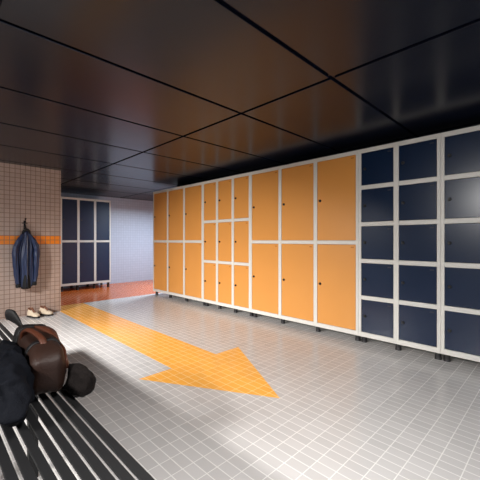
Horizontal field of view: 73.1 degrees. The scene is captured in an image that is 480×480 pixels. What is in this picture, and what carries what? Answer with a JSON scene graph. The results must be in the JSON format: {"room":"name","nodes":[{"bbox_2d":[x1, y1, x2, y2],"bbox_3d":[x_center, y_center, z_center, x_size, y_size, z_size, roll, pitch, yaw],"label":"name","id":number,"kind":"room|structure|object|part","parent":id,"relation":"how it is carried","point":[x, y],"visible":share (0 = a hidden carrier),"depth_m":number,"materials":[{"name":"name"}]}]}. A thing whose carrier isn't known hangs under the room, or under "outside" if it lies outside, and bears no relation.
{"room":"changing room","nodes":[
{"label":"changing room","id":0,"kind":"room"},
{"bbox_2d":[0,162,60,318],"bbox_3d":[-5.067,0.013,4.040,4.468,2.055,2.430,0,0,-45],"label":"wall","id":1,"kind":"structure","parent":0,"point":[33,194],"depth_m":4.50,"materials":[{"name":"beige tile"}]},
{"bbox_2d":[61,193,152,287],"bbox_3d":[-4.138,-0.037,6.750,9.800,2.155,0.120,0,0,-45],"label":"wall","id":2,"kind":"structure","parent":0,"point":[131,219],"depth_m":8.06,"materials":[{"name":"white tile"}]},
{"bbox_2d":[0,0,479,200],"bbox_3d":[-0.494,-1.065,3.061,9.600,0.100,10.250,0,0,-45],"label":"ceiling","id":3,"kind":"structure","parent":0,"point":[126,99],"depth_m":2.06,"materials":[{"name":"black metal"}]},
{"bbox_2d":[0,280,479,479],"bbox_3d":[-0.494,1.040,3.061,9.600,0.001,10.250,0,0,-45],"label":"floor","id":4,"kind":"structure","parent":0,"point":[191,390],"depth_m":2.17,"materials":[{"name":"grey tile"}]},
{"bbox_2d":[27,307,39,318],"bbox_3d":[-2.772,0.974,4.355,0.224,0.131,0.087,0,0,25],"label":"shoe","id":5,"kind":"object","parent":4,"relation":"on","point":[31,313],"visible":1,"depth_m":4.34,"materials":[{"name":"leather"}]},
{"bbox_2d":[39,306,53,315],"bbox_3d":[-2.686,0.974,4.485,0.224,0.131,0.087,0,0,17],"label":"shoe","id":6,"kind":"object","parent":4,"relation":"on","point":[44,311],"visible":0.99,"depth_m":4.47,"materials":[{"name":"leather"}]},
{"bbox_2d":[0,322,154,479],"bbox_3d":[-1.055,0.815,1.347,0.432,0.450,3.100,0,0,-45],"label":"bench","id":7,"kind":"object","parent":4,"relation":"on","point":[29,465],"visible":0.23,"depth_m":0.93,"materials":[{"name":"black metal"}]},
{"bbox_2d":[0,340,34,424],"bbox_3d":[-0.881,0.504,1.220,0.134,0.170,0.702,0,0,-42],"label":"bag","id":8,"kind":"object","parent":7,"relation":"on","point":[17,395],"visible":1,"depth_m":1.03,"materials":[{"name":"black fabric"}]},
{"bbox_3d":[-0.909,0.835,1.421,0.036,0.410,0.036,0,0,-45],"label":"leg","id":9,"kind":"part","parent":7,"relation":"part of","materials":[{"name":"black metal"}]},
{"bbox_2d":[5,309,68,395],"bbox_3d":[-0.902,0.468,1.441,0.173,0.242,0.673,0,0,-41],"label":"leather bag","id":10,"kind":"object","parent":7,"relation":"on","point":[41,347],"visible":0.83,"depth_m":1.23,"materials":[{"name":"brown leather"}]},
{"bbox_3d":[-0.852,0.408,1.338,0.255,0.074,0.034,0,0,38],"label":"handle","id":11,"kind":"part","parent":10,"relation":"part of","materials":[{"name":"leather"}]},
{"bbox_2d":[63,363,95,398],"bbox_3d":[-0.636,0.543,1.263,0.086,0.127,0.206,0,0,-45],"label":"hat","id":12,"kind":"object","parent":10,"relation":"attached to","point":[81,381],"visible":0.97,"depth_m":1.21,"materials":[{"name":"black fabric"}]},
{"bbox_2d":[61,196,110,291],"bbox_3d":[-3.389,0.085,6.988,1.010,1.910,0.514,0,0,-45],"label":"locker","id":13,"kind":"object","parent":4,"relation":"on","point":[85,223],"visible":0.9,"depth_m":6.80,"materials":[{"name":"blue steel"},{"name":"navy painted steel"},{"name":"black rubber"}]},
{"bbox_3d":[-3.465,-0.411,6.589,0.280,0.831,0.018,0,0,-45],"label":"door","id":14,"kind":"part","parent":13,"relation":"part of","materials":[{"name":"blue metal"}]},
{"bbox_3d":[-3.465,0.466,6.589,0.280,0.831,0.018,0,0,-45],"label":"door","id":15,"kind":"part","parent":13,"relation":"part of","materials":[{"name":"blue metal"}]},
{"bbox_3d":[-3.227,-0.411,6.824,0.285,0.831,0.018,0,0,-45],"label":"door","id":16,"kind":"part","parent":13,"relation":"part of","materials":[{"name":"blue metal"}]},
{"bbox_3d":[-3.227,0.466,6.824,0.285,0.831,0.018,0,0,-45],"label":"door","id":17,"kind":"part","parent":13,"relation":"part of","materials":[{"name":"blue metal"}]},
{"bbox_3d":[-2.989,-0.411,7.059,0.280,0.831,0.018,0,0,-45],"label":"door","id":18,"kind":"part","parent":13,"relation":"part of","materials":[{"name":"blue metal"}]},
{"bbox_3d":[-2.989,0.466,7.059,0.280,0.831,0.018,0,0,-45],"label":"door","id":19,"kind":"part","parent":13,"relation":"part of","materials":[{"name":"blue metal"}]},
{"bbox_2d":[153,182,204,305],"bbox_3d":[-0.951,0.062,5.812,0.514,1.955,1.522,0,0,-45],"label":"locker","id":20,"kind":"object","parent":4,"relation":"on","point":[177,211],"visible":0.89,"depth_m":5.56,"materials":[{"name":"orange metal"}]},
{"bbox_3d":[-1.470,-0.435,6.009,0.018,0.874,0.451,0,0,-45],"label":"door","id":21,"kind":"part","parent":20,"relation":"part of","materials":[{"name":"orange metal"}]},
{"bbox_3d":[-1.470,0.486,6.009,0.018,0.874,0.451,0,0,-45],"label":"door","id":22,"kind":"part","parent":20,"relation":"part of","materials":[{"name":"orange metal"}]},
{"bbox_3d":[-1.115,-0.435,5.650,0.018,0.874,0.456,0,0,-45],"label":"door","id":23,"kind":"part","parent":20,"relation":"part of","materials":[{"name":"orange metal"}]},
{"bbox_3d":[-1.115,0.486,5.650,0.018,0.874,0.456,0,0,-45],"label":"door","id":24,"kind":"part","parent":20,"relation":"part of","materials":[{"name":"orange metal"}]},
{"bbox_3d":[-0.760,-0.435,5.290,0.018,0.874,0.451,0,0,-45],"label":"door","id":25,"kind":"part","parent":20,"relation":"part of","materials":[{"name":"orange metal"}]},
{"bbox_3d":[-0.760,0.486,5.290,0.018,0.874,0.451,0,0,-45],"label":"door","id":26,"kind":"part","parent":20,"relation":"part of","materials":[{"name":"orange metal"}]},
{"bbox_2d":[203,172,252,315],"bbox_3d":[-0.053,0.062,4.903,0.514,1.955,1.032,0,0,-45],"label":"locker","id":27,"kind":"object","parent":4,"relation":"on","point":[226,200],"visible":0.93,"depth_m":4.69,"materials":[{"name":"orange metal"}]},
{"bbox_3d":[-0.457,-0.588,4.984,0.018,0.568,0.287,0,0,-45],"label":"door","id":28,"kind":"part","parent":27,"relation":"part of","materials":[{"name":"orange metal"}]},
{"bbox_3d":[-0.457,0.025,4.984,0.018,0.568,0.287,0,0,-45],"label":"door","id":29,"kind":"part","parent":27,"relation":"part of","materials":[{"name":"orange metal"}]},
{"bbox_3d":[-0.457,0.639,4.984,0.018,0.568,0.287,0,0,-45],"label":"door","id":30,"kind":"part","parent":27,"relation":"part of","materials":[{"name":"orange metal"}]},
{"bbox_3d":[-0.217,-0.588,4.740,0.018,0.568,0.292,0,0,-45],"label":"door","id":31,"kind":"part","parent":27,"relation":"part of","materials":[{"name":"orange metal"}]},
{"bbox_3d":[-0.217,0.025,4.740,0.018,0.568,0.292,0,0,-45],"label":"door","id":32,"kind":"part","parent":27,"relation":"part of","materials":[{"name":"orange metal"}]},
{"bbox_3d":[-0.217,0.639,4.740,0.018,0.568,0.292,0,0,-45],"label":"door","id":33,"kind":"part","parent":27,"relation":"part of","materials":[{"name":"orange metal"}]},
{"bbox_3d":[0.023,-0.588,4.497,0.018,0.568,0.287,0,0,-45],"label":"door","id":34,"kind":"part","parent":27,"relation":"part of","materials":[{"name":"orange metal"}]},
{"bbox_3d":[0.023,0.025,4.497,0.018,0.568,0.287,0,0,-45],"label":"door","id":35,"kind":"part","parent":27,"relation":"part of","materials":[{"name":"orange metal"}]},
{"bbox_3d":[0.023,0.639,4.497,0.018,0.568,0.287,0,0,-45],"label":"door","id":36,"kind":"part","parent":27,"relation":"part of","materials":[{"name":"orange metal"}]},
{"bbox_2d":[250,150,360,340],"bbox_3d":[0.842,0.062,3.997,0.514,1.955,1.513,0,0,-45],"label":"locker","id":37,"kind":"object","parent":4,"relation":"on","point":[304,215],"visible":0.95,"depth_m":3.72,"materials":[{"name":"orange metal"}]},
{"bbox_3d":[0.325,-0.435,4.192,0.018,0.874,0.448,0,0,-45],"label":"door","id":38,"kind":"part","parent":37,"relation":"part of","materials":[{"name":"orange metal"}]},
{"bbox_3d":[0.325,0.486,4.192,0.018,0.874,0.448,0,0,-45],"label":"door","id":39,"kind":"part","parent":37,"relation":"part of","materials":[{"name":"orange metal"}]},
{"bbox_3d":[0.678,-0.435,3.834,0.018,0.874,0.453,0,0,-45],"label":"door","id":40,"kind":"part","parent":37,"relation":"part of","materials":[{"name":"orange metal"}]},
{"bbox_3d":[0.678,0.486,3.834,0.018,0.874,0.453,0,0,-45],"label":"door","id":41,"kind":"part","parent":37,"relation":"part of","materials":[{"name":"orange metal"}]},
{"bbox_3d":[1.031,-0.435,3.477,0.018,0.874,0.448,0,0,-45],"label":"door","id":42,"kind":"part","parent":37,"relation":"part of","materials":[{"name":"orange metal"}]},
{"bbox_3d":[1.031,0.486,3.477,0.018,0.874,0.448,0,0,-45],"label":"door","id":43,"kind":"part","parent":37,"relation":"part of","materials":[{"name":"orange metal"}]},
{"bbox_3d":[1.222,1.006,3.355,0.056,0.068,0.056,0,0,-45],"label":"leg","id":44,"kind":"part","parent":37,"relation":"part of","materials":[{"name":"black plastic"}]},
{"bbox_2d":[359,133,441,359],"bbox_3d":[1.631,0.062,3.199,0.514,1.955,0.728,0,0,-45],"label":"locker","id":45,"kind":"object","parent":4,"relation":"on","point":[400,182],"visible":0.98,"depth_m":3.00,"materials":[{"name":"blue metal"}]},
{"bbox_3d":[1.340,-0.711,3.164,0.018,0.322,0.308,0,0,-45],"label":"door","id":46,"kind":"part","parent":45,"relation":"part of","materials":[{"name":"blue metal"}]},
{"bbox_3d":[1.340,-0.343,3.164,0.018,0.322,0.308,0,0,-45],"label":"door","id":47,"kind":"part","parent":45,"relation":"part of","materials":[{"name":"blue metal"}]},
{"bbox_3d":[1.340,0.025,3.164,0.018,0.322,0.308,0,0,-45],"label":"door","id":48,"kind":"part","parent":45,"relation":"part of","materials":[{"name":"blue metal"}]},
{"bbox_3d":[1.340,0.394,3.164,0.018,0.322,0.308,0,0,-45],"label":"door","id":49,"kind":"part","parent":45,"relation":"part of","materials":[{"name":"blue metal"}]},
{"bbox_3d":[1.340,0.762,3.164,0.018,0.322,0.308,0,0,-45],"label":"door","id":50,"kind":"part","parent":45,"relation":"part of","materials":[{"name":"blue metal"}]},
{"bbox_3d":[1.502,1.006,3.071,0.056,0.068,0.056,0,0,-45],"label":"leg","id":51,"kind":"part","parent":45,"relation":"part of","materials":[{"name":"black plastic"}]},
{"bbox_3d":[1.593,-0.711,2.909,0.018,0.322,0.308,0,0,-45],"label":"door","id":52,"kind":"part","parent":45,"relation":"part of","materials":[{"name":"blue metal"}]},
{"bbox_3d":[1.593,-0.343,2.909,0.018,0.322,0.308,0,0,-45],"label":"door","id":53,"kind":"part","parent":45,"relation":"part of","materials":[{"name":"blue metal"}]},
{"bbox_3d":[1.593,0.025,2.909,0.018,0.322,0.308,0,0,-45],"label":"door","id":54,"kind":"part","parent":45,"relation":"part of","materials":[{"name":"blue metal"}]},
{"bbox_3d":[1.593,0.394,2.909,0.018,0.322,0.308,0,0,-45],"label":"door","id":55,"kind":"part","parent":45,"relation":"part of","materials":[{"name":"blue metal"}]},
{"bbox_3d":[1.593,0.762,2.909,0.018,0.322,0.308,0,0,-45],"label":"door","id":56,"kind":"part","parent":45,"relation":"part of","materials":[{"name":"blue metal"}]},
{"bbox_3d":[1.734,1.006,2.836,0.056,0.068,0.056,0,0,-45],"label":"leg","id":57,"kind":"part","parent":45,"relation":"part of","materials":[{"name":"black plastic"}]},
{"bbox_2d":[441,125,479,361],"bbox_3d":[2.143,0.062,2.680,0.514,1.955,0.728,0,0,-45],"label":"locker","id":58,"kind":"object","parent":4,"relation":"on","point":[460,148],"visible":1,"depth_m":2.66,"materials":[{"name":"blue metal"}]},
{"bbox_3d":[1.782,1.006,2.788,0.056,0.068,0.056,0,0,-45],"label":"leg","id":59,"kind":"part","parent":58,"relation":"part of","materials":[{"name":"black plastic"}]},
{"bbox_3d":[1.853,-0.711,2.646,0.018,0.322,0.308,0,0,-45],"label":"door","id":60,"kind":"part","parent":58,"relation":"part of","materials":[{"name":"blue metal"}]},
{"bbox_3d":[1.853,-0.343,2.646,0.018,0.322,0.308,0,0,-45],"label":"door","id":61,"kind":"part","parent":58,"relation":"part of","materials":[{"name":"blue metal"}]},
{"bbox_3d":[1.853,0.025,2.646,0.018,0.322,0.308,0,0,-45],"label":"door","id":62,"kind":"part","parent":58,"relation":"part of","materials":[{"name":"blue metal"}]},
{"bbox_3d":[1.853,0.394,2.646,0.018,0.322,0.308,0,0,-45],"label":"door","id":63,"kind":"part","parent":58,"relation":"part of","materials":[{"name":"blue metal"}]},
{"bbox_3d":[1.853,0.762,2.646,0.018,0.322,0.308,0,0,-45],"label":"door","id":64,"kind":"part","parent":58,"relation":"part of","materials":[{"name":"blue metal"}]},
{"bbox_3d":[-2.919,-0.222,4.403,0.069,0.153,0.072,0,0,-45],"label":"wall hook","id":65,"kind":"object","parent":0,"visible":0},
{"bbox_2d":[12,228,39,288],"bbox_3d":[-2.893,0.240,4.380,0.322,0.838,0.113,0,0,-45],"label":"jacket","id":66,"kind":"object","parent":65,"relation":"hanging from","point":[26,250],"visible":1,"depth_m":4.35,"materials":[{"name":"blue fabric"}]}
]}

